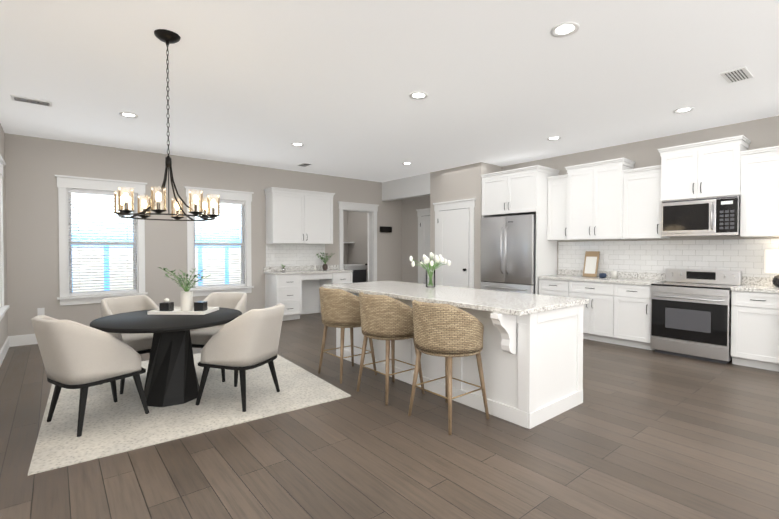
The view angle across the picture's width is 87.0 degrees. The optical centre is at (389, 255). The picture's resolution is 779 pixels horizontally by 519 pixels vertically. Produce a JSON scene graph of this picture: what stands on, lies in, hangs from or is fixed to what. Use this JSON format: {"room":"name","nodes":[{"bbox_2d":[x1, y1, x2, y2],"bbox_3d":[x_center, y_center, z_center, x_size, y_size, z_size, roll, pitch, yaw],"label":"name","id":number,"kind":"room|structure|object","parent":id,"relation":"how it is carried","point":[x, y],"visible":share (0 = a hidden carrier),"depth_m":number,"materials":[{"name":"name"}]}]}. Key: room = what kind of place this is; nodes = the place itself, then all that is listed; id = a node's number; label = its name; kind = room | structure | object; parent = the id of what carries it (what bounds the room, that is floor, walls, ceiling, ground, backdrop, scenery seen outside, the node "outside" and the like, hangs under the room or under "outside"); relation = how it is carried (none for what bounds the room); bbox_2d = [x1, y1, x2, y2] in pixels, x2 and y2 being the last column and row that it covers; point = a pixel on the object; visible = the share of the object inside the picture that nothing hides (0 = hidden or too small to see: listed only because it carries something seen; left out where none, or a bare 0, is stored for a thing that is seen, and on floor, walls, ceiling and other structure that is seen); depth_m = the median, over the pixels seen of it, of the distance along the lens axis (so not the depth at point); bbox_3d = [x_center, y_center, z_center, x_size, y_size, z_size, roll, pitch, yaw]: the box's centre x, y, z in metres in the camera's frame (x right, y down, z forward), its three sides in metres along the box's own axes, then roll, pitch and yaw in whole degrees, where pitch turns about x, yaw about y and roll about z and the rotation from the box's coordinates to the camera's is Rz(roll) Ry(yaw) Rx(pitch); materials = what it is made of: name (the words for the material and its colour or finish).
{"room":"kitchen and dining room","nodes":[
{"label":"kitchen and dining room","id":0,"kind":"room"},
{"bbox_2d":[0,313,778,518],"bbox_3d":[-0.956,1.357,4.328,10.000,0.100,12.800,-1,1,-39],"label":"floor","id":1,"kind":"structure","parent":0,"point":[638,433],"depth_m":2.73,"materials":[{"name":"brown wood"}]},
{"bbox_2d":[28,353,350,475],"bbox_3d":[-2.024,1.304,4.188,2.280,0.010,2.520,-1,1,-36],"label":"rug","id":2,"kind":"object","parent":1,"relation":"on","point":[125,423],"visible":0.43,"depth_m":3.46,"materials":[{"name":"beige carpet"}]},
{"bbox_2d":[31,315,148,436],"bbox_3d":[-2.393,0.885,3.272,0.536,0.863,0.654,1,1,31],"label":"dining chair","id":3,"kind":"object","parent":2,"relation":"on","point":[81,357],"visible":1,"depth_m":3.05,"materials":[{"name":"fabric"}]},
{"bbox_2d":[100,295,158,393],"bbox_3d":[-2.630,0.869,4.252,0.654,0.863,0.536,1,1,36],"label":"dining chair","id":4,"kind":"object","parent":2,"relation":"on","point":[140,343],"visible":0.42,"depth_m":4.26,"materials":[{"name":"fabric"}]},
{"bbox_2d":[90,307,241,406],"bbox_3d":[-2.005,0.929,3.787,1.220,0.750,1.220,-1,1,-39],"label":"dining table","id":5,"kind":"object","parent":2,"relation":"on","point":[171,378],"visible":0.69,"depth_m":3.63,"materials":[{"name":"black wood"}]},
{"bbox_2d":[147,267,218,314],"bbox_3d":[-2.002,0.326,4.024,0.540,0.445,0.347,0,1,1],"label":"centrepiece","id":6,"kind":"object","parent":5,"relation":"on","point":[166,307],"visible":1,"depth_m":3.98,"materials":[{"name":"white ceramic"}]},
{"bbox_2d":[190,292,246,381],"bbox_3d":[-1.909,0.864,4.568,0.536,0.863,0.654,0,1,9],"label":"dining chair","id":7,"kind":"object","parent":2,"relation":"on","point":[201,337],"visible":0.4,"depth_m":4.69,"materials":[{"name":"fabric"}]},
{"bbox_2d":[195,303,284,411],"bbox_3d":[-1.310,0.877,3.744,0.654,0.863,0.536,0,1,18],"label":"dining chair","id":8,"kind":"object","parent":2,"relation":"on","point":[244,342],"visible":1,"depth_m":3.51,"materials":[{"name":"fabric"}]},
{"bbox_2d":[265,272,302,320],"bbox_3d":[-2.090,0.800,8.096,0.520,0.890,0.568,-1,1,-39],"label":"base cabinet","id":9,"kind":"object","parent":1,"relation":"on","point":[297,284],"depth_m":7.91,"materials":[{"name":"white wood"}]},
{"bbox_2d":[263,268,350,275],"bbox_3d":[-1.635,0.329,8.453,1.744,0.040,0.578,-1,1,-39],"label":"countertop","id":10,"kind":"structure","parent":9,"relation":"on","point":[317,269],"depth_m":8.16,"materials":[{"name":"white stone"}]},
{"bbox_2d":[280,252,334,271],"bbox_3d":[-1.681,0.113,8.497,1.235,0.387,0.400,-1,1,-39],"label":"decor","id":11,"kind":"object","parent":10,"relation":"on","point":[324,267],"visible":1,"depth_m":8.71,"materials":[{"name":"green plant"}]},
{"bbox_2d":[319,272,352,311],"bbox_3d":[-1.157,0.788,8.858,0.490,0.890,0.568,-1,1,-39],"label":"base cabinet","id":12,"kind":"object","parent":1,"relation":"on","point":[325,278],"depth_m":8.61,"materials":[{"name":"white wood"}]},
{"bbox_2d":[318,287,376,383],"bbox_3d":[-0.482,0.820,4.512,0.579,0.971,0.569,-1,1,-39],"label":"bar stool","id":13,"kind":"object","parent":1,"relation":"on","point":[340,308],"visible":0.9,"depth_m":4.27,"materials":[{"name":"beige wicker"}]},
{"bbox_2d":[344,264,366,282],"bbox_3d":[-1.119,0.717,11.346,0.705,0.950,0.705,-1,1,-39],"label":"washer","id":14,"kind":"object","parent":1,"relation":"on","point":[359,272],"visible":0.25,"depth_m":11.13,"materials":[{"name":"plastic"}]},
{"bbox_2d":[357,292,424,404],"bbox_3d":[-0.008,0.830,3.931,0.579,0.971,0.569,-1,1,-39],"label":"bar stool","id":15,"kind":"object","parent":1,"relation":"on","point":[386,318],"visible":0.9,"depth_m":3.69,"materials":[{"name":"beige wicker"}]},
{"bbox_2d":[408,300,488,434],"bbox_3d":[0.466,0.839,3.350,0.579,0.971,0.569,-1,1,-39],"label":"bar stool","id":16,"kind":"object","parent":1,"relation":"on","point":[448,332],"visible":1,"depth_m":3.11,"materials":[{"name":"beige wicker"}]},
{"bbox_2d":[336,289,582,428],"bbox_3d":[0.440,0.860,4.420,1.111,0.890,2.789,-1,1,-39],"label":"kitchen island","id":17,"kind":"object","parent":1,"relation":"on","point":[531,352],"depth_m":3.44,"materials":[{"name":"white wood"}]},
{"bbox_2d":[323,281,588,316],"bbox_3d":[0.471,0.395,4.434,1.085,0.040,2.836,-1,1,-39],"label":"island countertop","id":18,"kind":"structure","parent":17,"relation":"on","point":[521,303],"depth_m":3.84,"materials":[{"name":"white stone"}]},
{"bbox_2d":[409,252,450,286],"bbox_3d":[0.490,0.160,4.838,0.422,0.412,0.496,-1,1,-39],"label":"tulip vase","id":19,"kind":"object","parent":18,"relation":"on","point":[438,259],"visible":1,"depth_m":4.82,"materials":[{"name":"clear glass"}]},
{"bbox_2d":[481,214,535,293],"bbox_3d":[2.256,0.264,7.376,0.747,1.925,1.054,-1,1,-39],"label":"refrigerator","id":20,"kind":"object","parent":1,"relation":"on","point":[508,253],"visible":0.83,"depth_m":7.10,"materials":[{"name":"grey metal"}]},
{"bbox_2d":[481,165,559,294],"bbox_3d":[2.321,-0.121,7.399,0.704,2.755,1.163,-1,1,-39],"label":"cabinet","id":21,"kind":"object","parent":1,"relation":"on","point":[519,191],"visible":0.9,"depth_m":7.01,"materials":[{"name":"white wood"}]},
{"bbox_2d":[539,279,561,296],"bbox_3d":[2.891,0.821,6.777,0.628,0.890,0.567,-1,1,-39],"label":"base cabinet","id":22,"kind":"object","parent":1,"relation":"on","point":[551,287],"depth_m":6.63,"materials":[{"name":"white wood"}]},
{"bbox_2d":[562,279,605,341],"bbox_3d":[3.243,0.828,6.345,0.628,0.890,0.792,-1,1,-39],"label":"base cabinet","id":23,"kind":"object","parent":1,"relation":"on","point":[594,313],"depth_m":6.13,"materials":[{"name":"white wood"}]},
{"bbox_2d":[606,283,654,349],"bbox_3d":[3.586,0.835,5.925,0.628,0.890,0.536,-1,1,-39],"label":"base cabinet","id":24,"kind":"object","parent":1,"relation":"on","point":[617,311],"depth_m":5.74,"materials":[{"name":"white wood"}]},
{"bbox_2d":[538,275,665,286],"bbox_3d":[3.228,0.363,6.344,0.643,0.040,1.653,-1,1,-39],"label":"countertop","id":25,"kind":"structure","parent":24,"relation":"on","point":[573,278],"depth_m":6.07,"materials":[{"name":"white stone"}]},
{"bbox_2d":[583,251,616,278],"bbox_3d":[3.332,0.133,6.497,0.222,0.412,0.549,-1,1,-39],"label":"picture frame","id":26,"kind":"object","parent":25,"relation":"on","point":[591,262],"visible":0.98,"depth_m":6.63,"materials":[{"name":"beige wood"}]},
{"bbox_2d":[650,269,741,363],"bbox_3d":[3.968,0.740,5.348,0.708,1.100,0.820,-1,1,-39],"label":"range","id":27,"kind":"object","parent":1,"relation":"on","point":[690,313],"visible":0.94,"depth_m":5.20,"materials":[{"name":"silver metal"}]},
{"bbox_2d":[731,291,773,370],"bbox_3d":[4.438,0.852,4.881,0.628,0.890,0.480,-1,1,-39],"label":"base cabinet","id":28,"kind":"object","parent":1,"relation":"on","point":[752,312],"depth_m":4.72,"materials":[{"name":"white wood"}]},
{"bbox_2d":[731,283,778,294],"bbox_3d":[4.766,0.396,4.358,0.773,0.040,1.697,-1,1,-39],"label":"countertop","id":29,"kind":"structure","parent":28,"relation":"on","point":[745,286],"depth_m":4.80,"materials":[{"name":"white stone"}]},
{"bbox_2d":[764,250,778,286],"bbox_3d":[4.612,0.132,4.824,0.310,0.470,0.310,-1,1,-39],"label":"table lamp","id":30,"kind":"object","parent":29,"relation":"on","point":[771,262],"visible":1,"depth_m":4.81,"materials":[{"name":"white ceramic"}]},
{"bbox_2d":[774,291,778,371],"bbox_3d":[4.895,0.863,4.219,0.758,0.890,1.245,-1,1,-39],"label":"base cabinet","id":31,"kind":"object","parent":1,"relation":"on","point":[776,293],"depth_m":4.57,"materials":[{"name":"white wood"}]},
{"bbox_2d":[0,116,778,349],"bbox_3d":[-0.956,-0.193,4.302,10.000,3.000,12.800,-1,1,-39],"label":"wall","id":32,"kind":"structure","parent":0,"point":[33,167],"depth_m":6.94,"materials":[{"name":"grey paint"}]},
{"bbox_2d":[0,154,8,320],"bbox_3d":[-4.603,-0.207,4.758,0.205,1.943,1.190,-1,1,-39],"label":"window","id":33,"kind":"structure","parent":32,"relation":"in","point":[4,309],"depth_m":5.14,"materials":[{"name":"white wood"}]},
{"bbox_2d":[0,336,9,366],"bbox_3d":[-3.796,1.239,3.865,0.015,0.152,4.979,-1,1,-39],"label":"baseboard","id":34,"kind":"structure","parent":32,"relation":"attached to","point":[5,347],"depth_m":5.22,"materials":[{"name":"white"}]},
{"bbox_2d":[10,334,37,346],"bbox_3d":[-3.916,1.188,6.971,3.720,0.152,0.015,-1,1,-39],"label":"baseboard","id":35,"kind":"structure","parent":32,"relation":"attached to","point":[20,340],"depth_m":5.88,"materials":[{"name":"white wood"}]},
{"bbox_2d":[55,175,147,305],"bbox_3d":[-4.526,-0.235,6.509,1.190,1.943,0.205,-1,1,-39],"label":"window","id":36,"kind":"structure","parent":32,"relation":"in","point":[66,185],"depth_m":6.42,"materials":[{"name":"white"}]},
{"bbox_2d":[37,226,391,315],"bbox_3d":[-2.534,0.081,8.052,6.650,1.530,0.059,-1,1,-39],"label":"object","id":37,"kind":"structure","parent":32,"relation":"attached to","point":[40,311],"depth_m":9.91,"materials":[{"name":"white plastic"}]},
{"bbox_2d":[184,186,253,296],"bbox_3d":[-3.151,-0.254,7.631,1.220,1.943,0.205,-1,1,-39],"label":"window","id":38,"kind":"structure","parent":32,"relation":"in","point":[242,198],"depth_m":7.65,"materials":[{"name":"white"}]},
{"bbox_2d":[265,187,307,242],"bbox_3d":[-2.061,-0.764,8.234,0.730,1.032,0.353,-1,1,-39],"label":"upper cabinet","id":39,"kind":"object","parent":32,"relation":"attached to","point":[295,216],"depth_m":8.07,"materials":[{"name":"white wood"}]},
{"bbox_2d":[263,264,338,271],"bbox_3d":[-1.811,0.256,8.667,1.744,0.100,0.023,-1,1,-39],"label":"backsplash","id":40,"kind":"structure","parent":32,"relation":"attached to","point":[290,267],"depth_m":8.57,"materials":[{"name":"white stone"}]},
{"bbox_2d":[308,191,332,242],"bbox_3d":[-1.588,-0.770,8.620,0.729,1.032,0.353,-1,1,-39],"label":"upper cabinet","id":41,"kind":"object","parent":32,"relation":"attached to","point":[320,207],"depth_m":8.52,"materials":[{"name":"white wood"}]},
{"bbox_2d":[338,201,378,281],"bbox_3d":[-0.834,-0.010,9.972,1.473,2.448,0.855,-1,1,-39],"label":"trim","id":42,"kind":"structure","parent":32,"relation":"attached to","point":[371,210],"depth_m":9.83,"materials":[{"name":"white wood"}]},
{"bbox_2d":[416,208,429,283],"bbox_3d":[0.931,0.052,9.577,0.111,2.338,0.940,-1,1,-39],"label":"door","id":43,"kind":"structure","parent":32,"relation":"attached to","point":[423,215],"depth_m":9.76,"materials":[{"name":"white wood"}]},
{"bbox_2d":[433,198,475,287],"bbox_3d":[1.243,0.075,8.167,0.111,2.338,1.100,-1,1,-39],"label":"door","id":44,"kind":"structure","parent":32,"relation":"attached to","point":[454,232],"depth_m":8.12,"materials":[{"name":"white wood"}]},
{"bbox_2d":[547,175,578,240],"bbox_3d":[2.929,-0.777,6.925,0.348,1.022,0.385,-1,1,-39],"label":"upper cabinet","id":45,"kind":"object","parent":32,"relation":"attached to","point":[555,186],"depth_m":6.86,"materials":[{"name":"white wood"}]},
{"bbox_2d":[563,159,638,239],"bbox_3d":[3.285,-0.824,6.440,0.408,1.132,0.937,-1,1,-39],"label":"upper cabinet","id":46,"kind":"object","parent":32,"relation":"attached to","point":[617,198],"depth_m":6.27,"materials":[{"name":"white wood"}]},
{"bbox_2d":[627,167,669,238],"bbox_3d":[3.724,-0.731,5.951,0.348,0.962,0.500,-1,1,-39],"label":"upper cabinet","id":47,"kind":"object","parent":32,"relation":"attached to","point":[643,205],"depth_m":5.83,"materials":[{"name":"white wood"}]},
{"bbox_2d":[558,267,775,286],"bbox_3d":[4.269,0.306,5.558,0.023,0.100,4.186,-1,1,-39],"label":"backsplash","id":48,"kind":"structure","parent":32,"relation":"attached to","point":[762,279],"depth_m":6.11,"materials":[{"name":"white stone"}]},
{"bbox_2d":[659,139,750,202],"bbox_3d":[4.122,-1.080,5.411,0.408,0.667,0.830,-1,1,-39],"label":"upper cabinet","id":49,"kind":"object","parent":32,"relation":"attached to","point":[704,170],"depth_m":5.24,"materials":[{"name":"white wood"}]},
{"bbox_2d":[661,195,740,236],"bbox_3d":[4.098,-0.503,5.401,0.467,0.475,0.820,-1,1,-39],"label":"microwave","id":50,"kind":"object","parent":49,"relation":"attached to","point":[716,216],"visible":1,"depth_m":5.25,"materials":[{"name":"silver metal"}]},
{"bbox_2d":[739,147,778,236],"bbox_3d":[4.556,-0.730,4.932,0.348,0.992,0.470,-1,1,-39],"label":"upper cabinet","id":51,"kind":"object","parent":32,"relation":"attached to","point":[759,203],"depth_m":4.87,"materials":[{"name":"white wood"}]},
{"bbox_2d":[0,0,778,181],"bbox_3d":[-0.956,-1.743,4.277,10.000,0.100,12.800,-1,1,-39],"label":"ceiling","id":52,"kind":"structure","parent":0,"point":[331,85],"depth_m":3.86,"materials":[{"name":"white paint"}]},
{"bbox_2d":[10,95,51,106],"bbox_3d":[-3.898,-1.688,4.483,0.340,0.013,0.180,-1,1,-39],"label":"ceiling vent","id":53,"kind":"object","parent":52,"relation":"in","point":[31,100],"visible":0.98,"depth_m":4.47,"materials":[{"name":"white plastic"}]},
{"bbox_2d":[119,112,137,117],"bbox_3d":[-3.147,-1.697,4.954,0.200,0.011,0.200,-1,1,-39],"label":"recessed light","id":54,"kind":"object","parent":52,"relation":"in","point":[127,114],"visible":0.98,"depth_m":4.95,"materials":[{"name":"white plastic"}]},
{"bbox_2d":[114,29,219,220],"bbox_3d":[-1.685,-0.981,3.126,0.682,1.384,0.682,-1,1,-39],"label":"chandelier","id":55,"kind":"object","parent":52,"relation":"hanging from","point":[167,37],"visible":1,"depth_m":3.10,"materials":[{"name":"black metal"}]},
{"bbox_2d":[291,143,303,146],"bbox_3d":[-1.421,-1.720,6.350,0.200,0.011,0.200,-1,1,-39],"label":"recessed light","id":56,"kind":"object","parent":52,"relation":"in","point":[297,144],"visible":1,"depth_m":6.36,"materials":[{"name":"white plastic"}]},
{"bbox_2d":[297,163,312,166],"bbox_3d":[-1.623,-1.744,7.863,0.180,0.013,0.300,-1,1,-39],"label":"ceiling vent","id":57,"kind":"object","parent":52,"relation":"in","point":[304,164],"visible":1,"depth_m":7.81,"materials":[{"name":"white plastic"}]},
{"bbox_2d":[409,92,427,99],"bbox_3d":[0.307,-1.687,4.328,0.200,0.011,0.200,-1,1,-39],"label":"recessed light","id":58,"kind":"object","parent":52,"relation":"in","point":[419,95],"visible":0.96,"depth_m":4.33,"materials":[{"name":"white plastic"}]},
{"bbox_2d":[547,136,560,140],"bbox_3d":[2.403,-1.714,5.999,0.200,0.011,0.200,-1,1,-39],"label":"recessed light","id":59,"kind":"object","parent":52,"relation":"in","point":[554,138],"visible":0.98,"depth_m":6.01,"materials":[{"name":"white plastic"}]},
{"bbox_2d":[550,22,579,36],"bbox_3d":[1.292,-1.666,3.027,0.200,0.011,0.200,-1,1,-39],"label":"recessed light","id":60,"kind":"object","parent":52,"relation":"in","point":[565,29],"visible":1,"depth_m":3.03,"materials":[{"name":"white plastic"}]},
{"bbox_2d":[673,107,693,113],"bbox_3d":[3.424,-1.694,4.780,0.200,0.011,0.200,-1,1,-39],"label":"recessed light","id":61,"kind":"object","parent":52,"relation":"in","point":[684,110],"visible":0.96,"depth_m":4.78,"materials":[{"name":"white plastic"}]},
{"bbox_2d":[720,66,752,83],"bbox_3d":[3.227,-1.678,3.819,0.340,0.013,0.180,-1,1,-39],"label":"ceiling vent","id":62,"kind":"object","parent":52,"relation":"in","point":[736,75],"visible":1,"depth_m":3.80,"materials":[{"name":"white plastic"}]},
{"label":"outside","id":63,"kind":"structure","parent":0,"visible":0},
{"bbox_2d":[71,193,240,291],"bbox_3d":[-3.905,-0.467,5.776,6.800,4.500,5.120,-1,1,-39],"label":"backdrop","id":64,"kind":"structure","parent":63,"point":[202,225],"depth_m":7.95,"materials":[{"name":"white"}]}
]}

